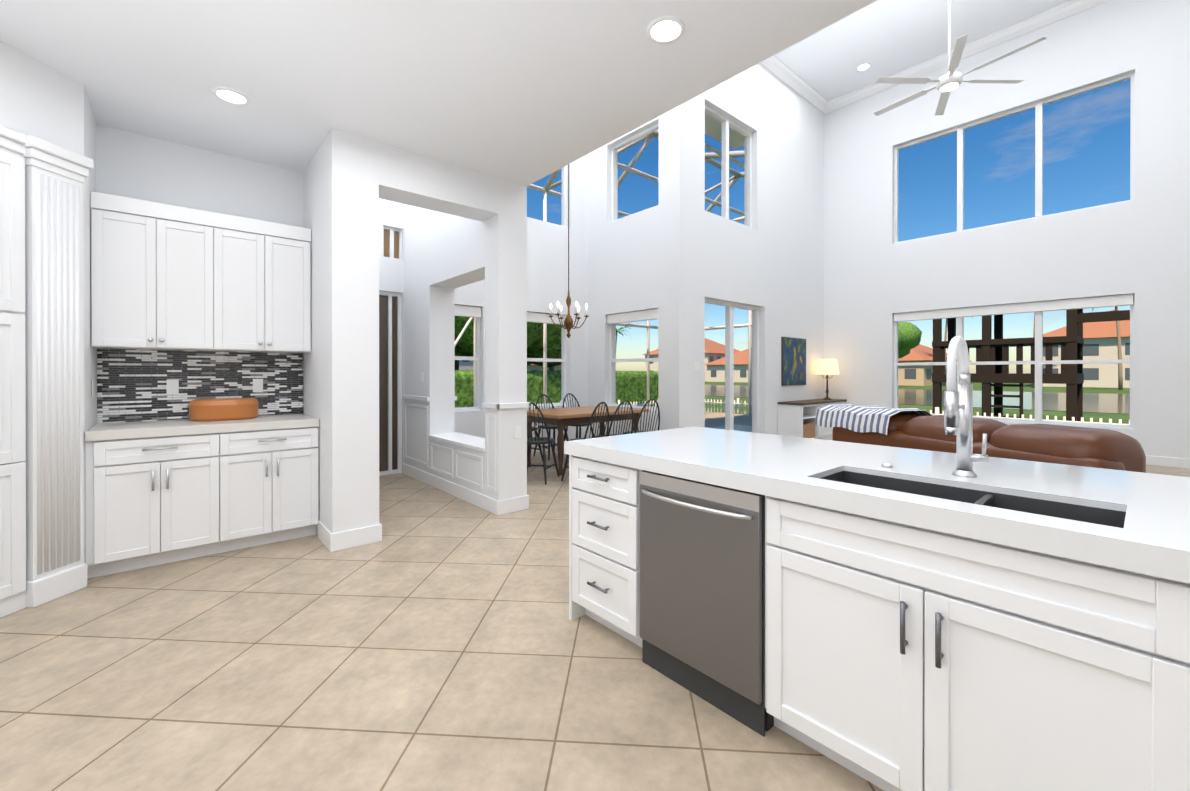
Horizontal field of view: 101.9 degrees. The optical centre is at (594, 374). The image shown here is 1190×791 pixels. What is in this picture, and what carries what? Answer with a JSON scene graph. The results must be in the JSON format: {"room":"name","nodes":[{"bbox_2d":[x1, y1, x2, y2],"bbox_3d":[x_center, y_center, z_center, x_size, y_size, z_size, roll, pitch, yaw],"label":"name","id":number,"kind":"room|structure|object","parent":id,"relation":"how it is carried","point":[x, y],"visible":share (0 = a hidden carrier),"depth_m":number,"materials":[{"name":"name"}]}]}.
{"room":"kitchen","nodes":[
{"label":"kitchen","id":0,"kind":"room"},
{"bbox_2d":[0,41,84,563],"bbox_3d":[-3.316,-0.379,1.335,0.220,3.300,3.200,0,0,4],"label":"wall","id":1,"kind":"structure","parent":0,"point":[41,100],"depth_m":2.73,"materials":[{"name":"white paint"}]},
{"bbox_2d":[84,87,96,563],"bbox_3d":[-3.484,-0.383,2.989,0.500,3.300,0.610,0,0,-41],"label":"wall","id":2,"kind":"structure","parent":0,"point":[90,363],"depth_m":3.07,"materials":[{"name":"white paint"}]},
{"bbox_2d":[96,124,303,423],"bbox_3d":[-3.291,-0.385,3.727,1.760,3.300,0.250,0,0,-41],"label":"wall","id":3,"kind":"structure","parent":0,"point":[137,166],"depth_m":3.73,"materials":[{"name":"white paint"}]},
{"bbox_2d":[303,128,378,533],"bbox_3d":[-2.615,-0.537,4.534,0.320,3.600,2.620,0,0,-41],"label":"wall","id":4,"kind":"structure","parent":0,"point":[341,222],"depth_m":3.56,"materials":[{"name":"white paint"}]},
{"bbox_2d":[318,520,334,551],"bbox_3d":[-2.008,1.201,3.584,0.016,0.130,0.416,0,0,-41],"label":"baseboard","id":5,"kind":"structure","parent":4,"relation":"attached to","point":[325,536],"depth_m":3.51,"materials":[{"name":"white wood"}]},
{"bbox_2d":[335,524,378,550],"bbox_3d":[-1.748,1.201,3.548,0.300,0.130,0.020,0,0,-41],"label":"baseboard","id":6,"kind":"structure","parent":4,"relation":"attached to","point":[337,541],"depth_m":3.54,"materials":[{"name":"white wood"}]},
{"bbox_2d":[379,522,381,541],"bbox_3d":[-2.401,1.198,4.548,0.016,0.130,2.386,0,0,-41],"label":"baseboard","id":7,"kind":"structure","parent":4,"relation":"attached to","point":[380,525],"depth_m":3.65,"materials":[{"name":"white wood"}]},
{"bbox_2d":[379,198,403,472],"bbox_3d":[-2.887,-0.540,5.868,1.020,3.600,0.250,0,0,-41],"label":"wall","id":8,"kind":"structure","parent":0,"point":[391,270],"depth_m":6.02,"materials":[{"name":"white paint"}]},
{"bbox_2d":[379,226,401,475],"bbox_3d":[-2.804,-0.290,5.907,0.836,3.100,0.090,0,0,-41],"label":"window frames","id":9,"kind":"structure","parent":8,"relation":"in","point":[390,382],"depth_m":6.07,"materials":[{"name":"white painted wood"}]},
{"bbox_2d":[0,0,819,180],"bbox_3d":[-0.565,-1.887,0.164,5.200,0.280,9.200,0,0,-41],"label":"ceiling","id":10,"kind":"structure","parent":0,"point":[507,90],"depth_m":2.73,"materials":[{"name":"white paint"}]},
{"bbox_2d":[212,87,249,104],"bbox_3d":[-2.290,-1.748,3.038,0.192,0.009,0.192,0,0,-41],"label":"recessed light","id":11,"kind":"object","parent":10,"relation":"in","point":[231,96],"visible":1,"depth_m":3.03,"materials":[{"name":"white"}]},
{"bbox_2d":[647,16,684,43],"bbox_3d":[0.359,-1.746,2.453,0.192,0.009,0.192,0,0,-41],"label":"recessed light","id":12,"kind":"object","parent":10,"relation":"in","point":[665,29],"visible":1,"depth_m":2.44,"materials":[{"name":"white plastic"}]},
{"bbox_2d":[379,142,497,221],"bbox_3d":[-1.348,-1.886,4.096,1.020,0.900,0.300,0,0,-41],"label":"header beam","id":13,"kind":"structure","parent":0,"point":[415,179],"depth_m":3.97,"materials":[{"name":"white paint"}]},
{"bbox_2d":[404,178,526,500],"bbox_3d":[-1.628,-2.139,5.422,0.300,6.800,2.670,0,0,-41],"label":"wall","id":14,"kind":"structure","parent":0,"point":[445,255],"depth_m":4.82,"materials":[{"name":"white paint"}]},
{"bbox_2d":[403,463,500,514],"bbox_3d":[-1.643,1.197,5.207,0.016,0.130,2.386,0,0,-41],"label":"baseboard","id":15,"kind":"structure","parent":14,"relation":"attached to","point":[489,504],"depth_m":4.93,"materials":[{"name":"white wood"}]},
{"bbox_2d":[402,395,530,491],"bbox_3d":[-1.618,0.671,5.417,0.360,0.820,2.700,0,0,-41],"label":"trim","id":16,"kind":"structure","parent":14,"relation":"attached to","point":[467,441],"depth_m":4.92,"materials":[{"name":"white wood"}]},
{"bbox_2d":[501,495,528,509],"bbox_3d":[-1.490,1.196,5.513,0.016,0.130,2.646,0,0,-41],"label":"baseboard","id":17,"kind":"structure","parent":14,"relation":"attached to","point":[522,502],"depth_m":4.46,"materials":[{"name":"white wood"}]},
{"bbox_2d":[514,425,520,437],"bbox_3d":[-0.711,0.533,4.450,0.075,0.115,0.010,0,0,-41],"label":"switch plate","id":18,"kind":"object","parent":14,"relation":"attached to","point":[517,431],"depth_m":4.45,"materials":[{"name":"white plastic"}]},
{"bbox_2d":[455,154,587,441],"bbox_3d":[-1.455,-2.144,7.508,3.300,6.800,0.250,0,0,-41],"label":"wall","id":19,"kind":"structure","parent":0,"point":[547,264],"depth_m":8.15,"materials":[{"name":"white paint"}]},
{"bbox_2d":[455,165,566,410],"bbox_3d":[-1.421,-1.654,7.516,2.460,4.380,0.135,0,0,-41],"label":"window frames","id":20,"kind":"structure","parent":19,"relation":"in","point":[467,311],"depth_m":7.88,"materials":[{"name":"white"}]},
{"bbox_2d":[531,440,565,452],"bbox_3d":[-1.254,1.191,7.514,3.000,0.130,0.016,0,0,-41],"label":"baseboard","id":21,"kind":"structure","parent":19,"relation":"attached to","point":[533,445],"depth_m":7.84,"materials":[{"name":"white wood"}]},
{"bbox_2d":[0,424,1189,790],"bbox_3d":[2.050,1.326,3.374,13.350,0.120,11.100,0,0,-41],"label":"floor","id":22,"kind":"structure","parent":0,"point":[436,640],"depth_m":1.99,"materials":[{"name":"tile"}]},
{"bbox_2d":[0,125,93,617],"bbox_3d":[-3.088,-0.006,2.247,0.102,2.550,1.290,0,0,4],"label":"pantry","id":23,"kind":"object","parent":22,"relation":"on","point":[41,472],"visible":1,"depth_m":2.65,"materials":[{"name":"white wood"}]},
{"bbox_2d":[85,191,319,578],"bbox_3d":[-2.802,0.041,3.545,1.254,2.450,0.664,0,0,-41],"label":"kitchen cabinets","id":24,"kind":"object","parent":22,"relation":"on","point":[188,305],"visible":1,"depth_m":3.44,"materials":[{"name":"white wood"}]},
{"bbox_2d":[188,398,258,420],"bbox_3d":[-2.817,0.264,3.671,0.426,0.160,0.264,0,0,-41],"label":"bowl","id":25,"kind":"object","parent":24,"relation":"on","point":[218,409],"visible":1,"depth_m":3.56,"materials":[{"name":"orange wood"}]},
{"bbox_2d":[531,427,542,460],"bbox_3d":[-1.053,0.786,6.977,0.450,0.948,0.470,0,0,-41],"label":"chair","id":26,"kind":"object","parent":22,"relation":"on","point":[539,445],"visible":0.15,"depth_m":6.94,"materials":[{"name":"grey"}]},
{"bbox_2d":[527,402,558,484],"bbox_3d":[-0.700,0.789,5.733,0.450,0.948,0.471,0,0,13],"label":"chair","id":27,"kind":"object","parent":22,"relation":"on","point":[542,440],"visible":0.58,"depth_m":5.58,"materials":[{"name":"grey wood"}]},
{"bbox_2d":[533,394,568,460],"bbox_3d":[-0.661,0.785,7.318,0.450,0.948,0.470,0,0,-41],"label":"chair","id":28,"kind":"object","parent":22,"relation":"on","point":[553,427],"visible":0.65,"depth_m":7.31,"materials":[{"name":"grey"}]},
{"bbox_2d":[562,393,593,440],"bbox_3d":[-0.268,0.784,7.660,0.450,0.948,0.470,0,0,-41],"label":"chair","id":29,"kind":"object","parent":22,"relation":"on","point":[576,425],"visible":0.38,"depth_m":7.68,"materials":[{"name":"grey"}]},
{"bbox_2d":[561,402,608,480],"bbox_3d":[-0.083,0.789,5.686,0.470,0.948,0.450,0,0,40],"label":"chair","id":30,"kind":"object","parent":22,"relation":"on","point":[587,428],"visible":0.46,"depth_m":5.61,"materials":[{"name":"grey"}]},
{"bbox_2d":[527,406,648,475],"bbox_3d":[-0.159,0.878,6.727,1.620,0.760,1.000,0,0,-41],"label":"dining table","id":31,"kind":"object","parent":22,"relation":"on","point":[560,418],"visible":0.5,"depth_m":6.28,"materials":[{"name":"brown wood"}]},
{"bbox_2d":[595,400,633,437],"bbox_3d":[0.228,0.788,6.023,0.450,0.948,0.470,0,0,-41],"label":"chair","id":32,"kind":"object","parent":22,"relation":"on","point":[617,409],"visible":0.25,"depth_m":5.89,"materials":[{"name":"grey"}]},
{"bbox_2d":[624,399,659,433],"bbox_3d":[0.605,0.787,6.378,0.450,0.948,0.471,0,0,-35],"label":"chair","id":33,"kind":"object","parent":22,"relation":"on","point":[640,415],"visible":0.46,"depth_m":6.23,"materials":[{"name":"grey"}]},
{"bbox_2d":[777,399,846,439],"bbox_3d":[4.176,0.880,9.210,1.860,0.745,0.475,0,0,-41],"label":"console","id":34,"kind":"object","parent":22,"relation":"on","point":[797,418],"visible":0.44,"depth_m":8.72,"materials":[{"name":"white wood"}]},
{"bbox_2d":[815,359,838,399],"bbox_3d":[4.611,0.105,9.576,0.430,0.800,0.430,0,0,-41],"label":"table lamp","id":35,"kind":"object","parent":34,"relation":"on","point":[826,366],"visible":1,"depth_m":9.43,"materials":[{"name":"beige fabric"}]},
{"bbox_2d":[564,440,1189,790],"bbox_3d":[1.149,0.842,1.476,0.718,0.857,3.220,0,0,-41],"label":"kitchen island","id":36,"kind":"object","parent":22,"relation":"on","point":[962,618],"depth_m":1.38,"materials":[{"name":"white wood"}]},
{"bbox_2d":[580,428,695,447],"bbox_3d":[0.259,0.389,2.832,1.000,0.043,0.036,0,0,-41],"label":"island countertop","id":37,"kind":"structure","parent":36,"relation":"on","point":[688,433],"depth_m":2.60,"materials":[{"name":"white stone"}]},
{"bbox_2d":[564,444,1189,575],"bbox_3d":[0.917,0.392,1.283,0.040,0.043,3.236,0,0,-41],"label":"island countertop","id":38,"kind":"structure","parent":36,"relation":"on","point":[1176,562],"depth_m":1.25,"materials":[{"name":"white stone"}]},
{"bbox_2d":[815,404,1145,472],"bbox_3d":[2.828,0.772,3.566,0.967,0.987,2.360,0,0,-16],"label":"sofa","id":39,"kind":"object","parent":22,"relation":"on","point":[914,428],"visible":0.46,"depth_m":3.06,"materials":[{"name":"brown leather"}]},
{"bbox_2d":[588,113,665,437],"bbox_3d":[0.475,-2.145,7.994,0.250,6.800,2.050,0,0,-41],"label":"wall","id":40,"kind":"structure","parent":0,"point":[626,264],"depth_m":7.91,"materials":[{"name":"white paint"}]},
{"bbox_2d":[607,123,658,409],"bbox_3d":[0.642,-1.644,7.777,0.135,4.400,1.200,0,0,-41],"label":"window","id":41,"kind":"structure","parent":40,"relation":"in","point":[636,316],"depth_m":8.06,"materials":[{"name":"white plastic"}]},
{"bbox_2d":[509,0,876,185],"bbox_3d":[1.889,-3.639,1.453,0.200,3.780,7.930,0,0,-41],"label":"wall","id":42,"kind":"structure","parent":0,"point":[807,22],"depth_m":2.85,"materials":[{"name":"white paint"}]},
{"bbox_2d":[666,63,823,434],"bbox_3d":[2.909,-2.146,8.587,4.700,6.800,0.250,0,0,-41],"label":"wall","id":43,"kind":"structure","parent":0,"point":[769,263],"depth_m":8.38,"materials":[{"name":"white paint"}]},
{"bbox_2d":[694,362,698,369],"bbox_3d":[1.523,-0.123,7.214,0.120,0.115,0.010,0,0,-41],"label":"switch plate","id":44,"kind":"object","parent":43,"relation":"attached to","point":[696,364],"depth_m":7.21,"materials":[{"name":"white plastic"}]},
{"bbox_2d":[705,105,758,432],"bbox_3d":[2.239,-1.470,8.026,1.750,5.450,0.090,0,0,-41],"label":"window frames","id":45,"kind":"structure","parent":43,"relation":"in","point":[729,355],"depth_m":8.01,"materials":[{"name":"white"}]},
{"bbox_2d":[781,337,805,385],"bbox_3d":[3.788,-0.238,9.166,0.920,0.900,0.033,0,0,-41],"label":"canvas art","id":46,"kind":"object","parent":43,"relation":"attached to","point":[793,361],"visible":1,"depth_m":9.11,"materials":[{"name":"blue fabric"}]},
{"bbox_2d":[760,55,827,111],"bbox_3d":[2.978,-5.471,8.372,4.532,0.150,0.150,0,0,-41],"label":"crown molding","id":47,"kind":"structure","parent":43,"relation":"attached to","point":[780,70],"depth_m":9.04,"materials":[{"name":"white wood"}]},
{"bbox_2d":[705,0,1070,148],"bbox_3d":[4.011,-5.638,5.064,8.150,0.200,11.100,0,0,-41],"label":"ceiling","id":48,"kind":"structure","parent":0,"point":[885,38],"depth_m":7.97,"materials":[{"name":"white paint"}]},
{"bbox_2d":[548,164,588,337],"bbox_3d":[-0.354,-3.011,6.469,0.531,5.059,0.537,0,0,-41],"label":"chandelier","id":49,"kind":"object","parent":48,"relation":"hanging from","point":[568,323],"visible":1,"depth_m":6.46,"materials":[{"name":"brown metal"}]},
{"bbox_2d":[856,63,870,70],"bbox_3d":[4.849,-5.541,8.710,0.230,0.009,0.230,0,0,-41],"label":"recessed light","id":50,"kind":"object","parent":48,"relation":"in","point":[863,66],"visible":1,"depth_m":8.71,"materials":[{"name":"white plastic"}]},
{"bbox_2d":[874,0,1046,115],"bbox_3d":[4.750,-4.681,6.465,1.876,1.719,1.948,0,0,-41],"label":"ceiling fan","id":51,"kind":"object","parent":48,"relation":"hanging from","point":[949,81],"visible":1,"depth_m":6.45,"materials":[{"name":"white metal"}]},
{"bbox_2d":[824,0,1189,458],"bbox_3d":[7.582,-2.143,6.986,0.250,6.800,8.800,0,0,-41],"label":"wall","id":52,"kind":"structure","parent":0,"point":[876,278],"depth_m":7.51,"materials":[{"name":"white paint"}]},
{"bbox_2d":[822,0,1109,113],"bbox_3d":[7.512,-5.467,6.751,0.150,0.150,8.548,0,0,-41],"label":"crown molding","id":53,"kind":"structure","parent":52,"relation":"attached to","point":[1072,7],"depth_m":7.97,"materials":[{"name":"white wood"}]},
{"bbox_2d":[894,72,1134,428],"bbox_3d":[6.680,-1.760,8.005,0.145,5.070,3.040,0,0,-41],"label":"window frames","id":54,"kind":"structure","parent":52,"relation":"in","point":[1037,308],"depth_m":7.63,"materials":[{"name":"white plastic"}]},
{"bbox_2d":[1145,455,1189,468],"bbox_3d":[7.564,1.193,6.813,0.016,0.130,8.550,0,0,-41],"label":"baseboard","id":55,"kind":"structure","parent":52,"relation":"attached to","point":[1150,460],"depth_m":6.55,"materials":[{"name":"white wood"}]},
{"label":"outside","id":56,"kind":"structure","parent":0,"visible":0},
{"bbox_2d":[705,411,751,427],"bbox_3d":[-0.315,1.490,9.940,14.600,0.420,5.990,0,0,-41],"label":"deck","id":57,"kind":"object","parent":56,"point":[714,419],"depth_m":13.51,"materials":[{"name":"beige"}]},
{"bbox_2d":[705,381,1129,423],"bbox_3d":[2.507,1.741,35.187,550.000,0.200,550.000,0,0,-41],"label":"ground","id":58,"kind":"structure","parent":56,"point":[1105,417],"depth_m":25.54,"materials":[{"name":"green plant"}]},
{"bbox_2d":[455,128,751,414],"bbox_3d":[-0.199,-2.320,9.950,14.170,8.040,5.834,0,0,-41],"label":"cage","id":59,"kind":"object","parent":58,"relation":"on","point":[710,157],"depth_m":13.06,"materials":[{"name":"white"}]},
{"bbox_2d":[455,316,921,407],"bbox_3d":[3.555,-2.471,42.589,81.312,8.200,87.808,0,0,-41],"label":"trees","id":60,"kind":"object","parent":58,"relation":"on","point":[631,386],"visible":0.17,"depth_m":15.73,"materials":[{"name":"green plant"}]},
{"bbox_2d":[459,309,1129,387],"bbox_3d":[-0.982,-3.456,16.949,180.011,10.280,168.120,0,0,-41],"label":"houses","id":61,"kind":"structure","parent":58,"relation":"on","point":[1100,340],"depth_m":61.01,"materials":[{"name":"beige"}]},
{"bbox_2d":[616,306,1122,389],"bbox_3d":[10.703,-4.537,24.422,113.543,12.412,132.674,0,0,-41],"label":"palm trees","id":62,"kind":"object","parent":58,"relation":"on","point":[1120,378],"visible":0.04,"depth_m":48.86,"materials":[{"name":"beige plant"}]},
{"bbox_2d":[618,398,1129,424],"bbox_3d":[2.837,1.304,2.071,23.072,0.830,23.700,0,0,-41],"label":"fence","id":63,"kind":"object","parent":58,"relation":"on","point":[937,412],"visible":0.1,"depth_m":11.97,"materials":[{"name":"white wood"}]},
{"bbox_2d":[932,309,1129,420],"bbox_3d":[11.737,-0.194,11.852,1.700,3.820,5.460,0,0,-41],"label":"playset","id":64,"kind":"object","parent":58,"relation":"on","point":[996,348],"visible":0.44,"depth_m":12.22,"materials":[{"name":"black wood"}]},
{"bbox_2d":[705,385,1129,413],"bbox_3d":[-51.059,1.766,-11.415,208.000,0.070,350.000,0,0,-41],"label":"water","id":65,"kind":"structure","parent":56,"point":[1100,403],"depth_m":30.95,"materials":[{"name":"grey liquid"}]}
]}

